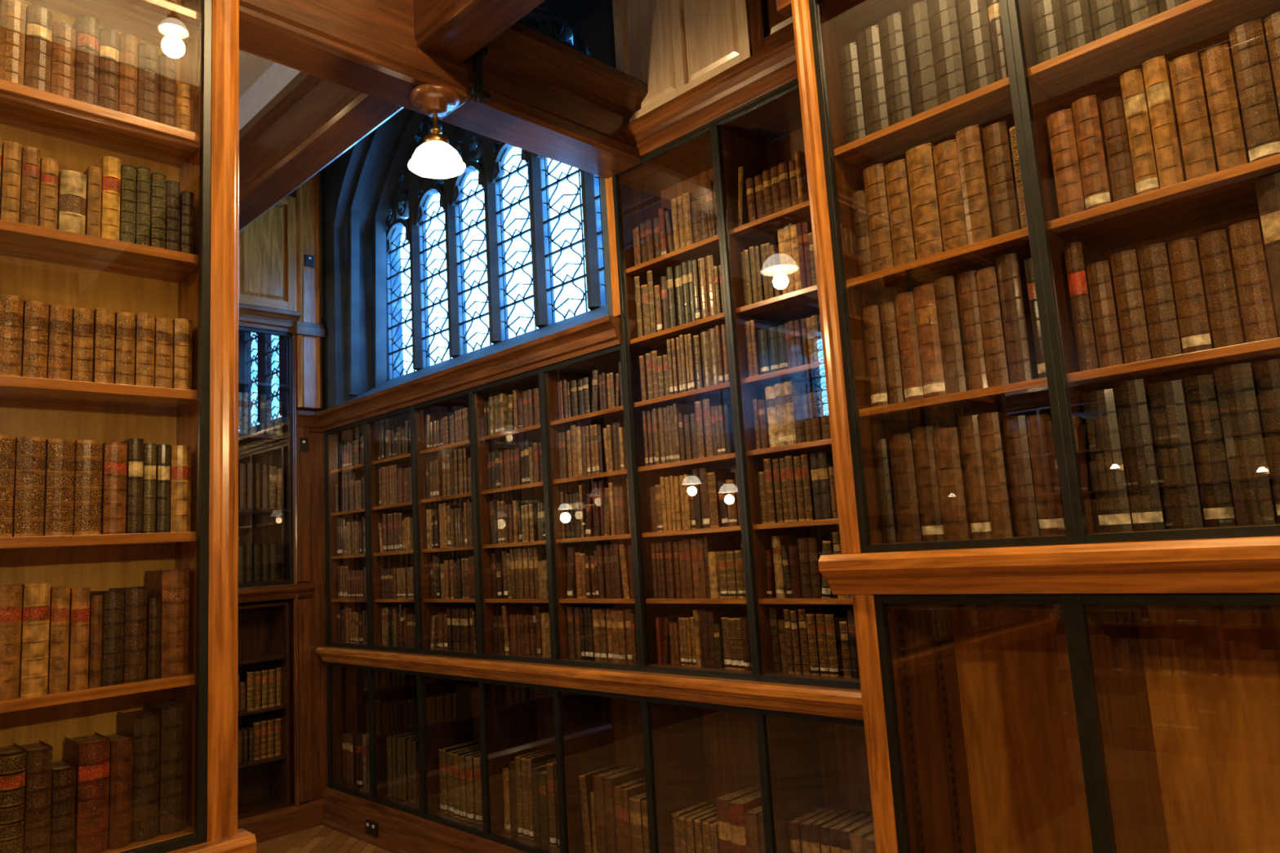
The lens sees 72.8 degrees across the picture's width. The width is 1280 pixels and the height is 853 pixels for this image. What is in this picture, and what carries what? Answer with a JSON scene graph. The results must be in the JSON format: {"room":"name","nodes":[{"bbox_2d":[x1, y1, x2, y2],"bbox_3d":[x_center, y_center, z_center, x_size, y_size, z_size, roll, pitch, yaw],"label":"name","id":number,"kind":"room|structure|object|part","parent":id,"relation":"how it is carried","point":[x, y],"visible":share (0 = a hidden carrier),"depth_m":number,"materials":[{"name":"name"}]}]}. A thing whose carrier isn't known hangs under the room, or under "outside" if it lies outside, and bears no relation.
{"room":"library","nodes":[
{"label":"library","id":0,"kind":"room"},
{"bbox_2d":[238,600,275,604],"bbox_3d":[-4.329,-0.269,4.226,0.290,5.400,6.060,-11,-11,44],"label":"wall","id":1,"kind":"structure","parent":0,"point":[270,600],"depth_m":5.62,"materials":[{"name":"wood"}]},
{"bbox_2d":[239,49,300,130],"bbox_3d":[-1.735,-2.013,0.578,9.500,0.350,4.960,-11,-11,44],"label":"ceiling","id":2,"kind":"structure","parent":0,"point":[260,79],"depth_m":3.96,"materials":[{"name":"white paint"}]},
{"bbox_2d":[288,169,323,318],"bbox_3d":[-3.194,-1.845,5.264,0.293,2.140,2.480,-11,-11,44],"label":"wall","id":3,"kind":"structure","parent":0,"point":[291,194],"depth_m":5.96,"materials":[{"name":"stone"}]},
{"bbox_2d":[238,195,297,311],"bbox_3d":[-3.100,-1.206,4.988,0.042,0.790,2.270,-11,-11,44],"label":"panelling","id":4,"kind":"object","parent":3,"relation":"attached to","point":[268,277],"visible":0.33,"depth_m":5.66,"materials":[{"name":"brown wood"}]},
{"bbox_2d":[292,171,325,409],"bbox_3d":[-2.223,-0.951,5.809,0.085,1.680,0.195,-11,-11,44],"label":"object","id":5,"kind":"structure","parent":3,"relation":"attached to","point":[308,331],"depth_m":5.78,"materials":[{"name":"brown wood"}]},
{"bbox_2d":[304,253,314,267],"bbox_3d":[-2.215,-1.112,5.817,0.016,0.080,0.060,-11,-11,44],"label":"light switch","id":6,"kind":"object","parent":3,"relation":"attached to","point":[308,260],"visible":1,"depth_m":5.81,"materials":[{"name":"black plastic"}]},
{"bbox_2d":[256,825,391,852],"bbox_3d":[-0.855,1.818,0.713,9.500,0.100,6.400,-11,-11,44],"label":"floor","id":7,"kind":"structure","parent":0,"point":[319,839],"depth_m":5.03,"materials":[{"name":"brown wood"}]},
{"bbox_2d":[0,0,256,852],"bbox_3d":[-1.749,0.287,1.389,0.500,3.220,2.035,-11,-11,44],"label":"bookcase","id":8,"kind":"object","parent":7,"relation":"on","point":[50,265],"visible":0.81,"depth_m":1.95,"materials":[{"name":"brown wood"}]},
{"bbox_2d":[0,0,194,852],"bbox_3d":[-1.725,-0.188,1.387,0.147,2.043,1.846,-11,-11,44],"label":"books","id":9,"kind":"object","parent":8,"relation":"in","point":[114,636],"visible":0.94,"depth_m":1.84,"materials":[{"name":"leather"}]},
{"bbox_2d":[237,302,325,843],"bbox_3d":[-3.006,0.825,4.869,0.370,3.250,2.450,-11,-11,44],"label":"bookcase","id":10,"kind":"object","parent":7,"relation":"on","point":[280,795],"visible":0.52,"depth_m":5.53,"materials":[{"name":"brown wood"}]},
{"bbox_2d":[237,391,282,763],"bbox_3d":[-3.091,0.858,4.841,0.206,2.292,2.146,-11,-11,44],"label":"books","id":11,"kind":"object","parent":10,"relation":"in","point":[260,485],"visible":0.2,"depth_m":5.44,"materials":[{"name":"leather"}]},
{"bbox_2d":[298,437,308,451],"bbox_3d":[-2.187,0.116,5.640,0.016,0.090,0.060,-11,-11,44],"label":"light switch","id":12,"kind":"object","parent":10,"relation":"attached to","point":[303,442],"visible":1,"depth_m":5.64,"materials":[{"name":"black plastic"}]},
{"bbox_2d":[315,315,872,852],"bbox_3d":[-0.450,0.917,4.255,4.293,2.590,0.430,-11,-11,44],"label":"built-in bookcase","id":13,"kind":"object","parent":7,"relation":"on","point":[695,740],"visible":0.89,"depth_m":4.24,"materials":[{"name":"brown wood"}]},
{"bbox_2d":[365,819,377,837],"bbox_3d":[-1.542,2.307,4.978,0.130,0.075,0.016,-11,-11,44],"label":"power socket","id":14,"kind":"object","parent":13,"relation":"attached to","point":[371,828],"visible":1,"depth_m":4.97,"materials":[{"name":"black plastic"}]},
{"bbox_2d":[334,150,875,852],"bbox_3d":[-0.428,0.567,4.306,4.177,2.830,0.252,-11,-11,44],"label":"books","id":15,"kind":"object","parent":13,"relation":"in","point":[817,640],"visible":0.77,"depth_m":3.70,"materials":[{"name":"leather"}]},
{"bbox_2d":[598,32,861,689],"bbox_3d":[0.482,-0.210,3.381,1.453,2.310,0.395,-11,-11,44],"label":"built-in bookcase","id":16,"kind":"object","parent":13,"relation":"on","point":[748,115],"visible":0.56,"depth_m":3.46,"materials":[{"name":"brown wood"}]},
{"bbox_2d":[775,0,1279,852],"bbox_3d":[1.499,0.073,1.653,2.390,3.320,0.700,-11,-11,44],"label":"bookcase","id":17,"kind":"object","parent":7,"relation":"on","point":[1085,689],"visible":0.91,"depth_m":2.07,"materials":[{"name":"brown wood"}]},
{"bbox_2d":[836,0,1279,543],"bbox_3d":[1.433,-0.532,1.688,2.161,1.404,0.237,-11,-11,44],"label":"books","id":18,"kind":"object","parent":17,"relation":"in","point":[995,474],"visible":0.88,"depth_m":1.98,"materials":[{"name":"leather"}]},
{"bbox_2d":[238,0,545,232],"bbox_3d":[0.198,-1.615,2.184,8.700,0.280,0.260,-11,-11,44],"label":"ceiling beam","id":19,"kind":"structure","parent":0,"point":[312,121],"depth_m":3.56,"materials":[{"name":"brown wood"}]},
{"bbox_2d":[239,0,647,178],"bbox_3d":[-2.098,-1.575,1.852,0.400,0.630,5.700,-11,-11,44],"label":"ceiling beam","id":20,"kind":"structure","parent":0,"point":[526,89],"depth_m":3.22,"materials":[{"name":"brown wood"}]},
{"bbox_2d":[320,0,613,410],"bbox_3d":[-1.235,-1.615,5.388,3.430,2.800,0.520,-11,-11,44],"label":"window frame","id":21,"kind":"structure","parent":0,"point":[358,186],"depth_m":5.83,"materials":[{"name":"grey stone"}]},
{"bbox_2d":[386,17,606,380],"bbox_3d":[-0.899,-1.541,5.251,2.665,2.117,0.095,-11,-11,44],"label":"tracery","id":22,"kind":"object","parent":21,"relation":"attached to","point":[450,191],"depth_m":5.23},
{"bbox_2d":[388,21,591,226],"bbox_3d":[-0.890,-1.483,5.249,2.495,1.999,0.002,-11,-11,44],"label":"glazing","id":23,"kind":"object","parent":22,"relation":"attached to","point":[571,38],"visible":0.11,"depth_m":5.35,"materials":[{"name":"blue glass"}]},
{"bbox_3d":[-0.872,-1.073,5.186,2.495,1.172,0.014,-11,-11,44],"label":"lead glazing strips","id":24,"kind":"part","parent":22,"relation":"part of","materials":[{"name":"black metal"}]},
{"bbox_2d":[612,0,752,122],"bbox_3d":[0.124,-2.283,3.698,0.720,1.900,0.042,-11,-11,44],"label":"panelling","id":25,"kind":"object","parent":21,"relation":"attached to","point":[673,46],"visible":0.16,"depth_m":3.60,"materials":[{"name":"brown wood"}]},
{"bbox_2d":[597,0,616,68],"bbox_3d":[1.475,-2.493,2.774,4.270,2.100,0.500,-11,-11,44],"label":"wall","id":26,"kind":"structure","parent":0,"point":[605,6],"depth_m":3.99,"materials":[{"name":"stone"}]},
{"bbox_2d":[747,0,793,54],"bbox_3d":[1.408,-2.534,2.440,2.890,1.900,0.042,-11,-11,44],"label":"panelling","id":27,"kind":"object","parent":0,"point":[768,26],"depth_m":3.27,"materials":[{"name":"brown wood"}]},
{"bbox_3d":[0.484,-2.618,2.964,9.500,1.880,1.800,-11,-11,44],"label":"ceiling","id":28,"kind":"structure","parent":0,"visible":0},
{"bbox_2d":[407,83,466,178],"bbox_3d":[-0.718,-1.037,3.052,0.201,0.266,0.201,-11,-11,44],"label":"pendant lamp","id":29,"kind":"object","parent":28,"relation":"hanging from","point":[435,158],"visible":1,"depth_m":3.03,"materials":[{"name":"white glass"}]},
{"bbox_3d":[-0.713,-0.952,3.040,0.201,0.093,0.201,-11,-11,44],"label":"lamp shade","id":30,"kind":"part","parent":29,"relation":"part of","materials":[{"name":"white glass"}]}
]}

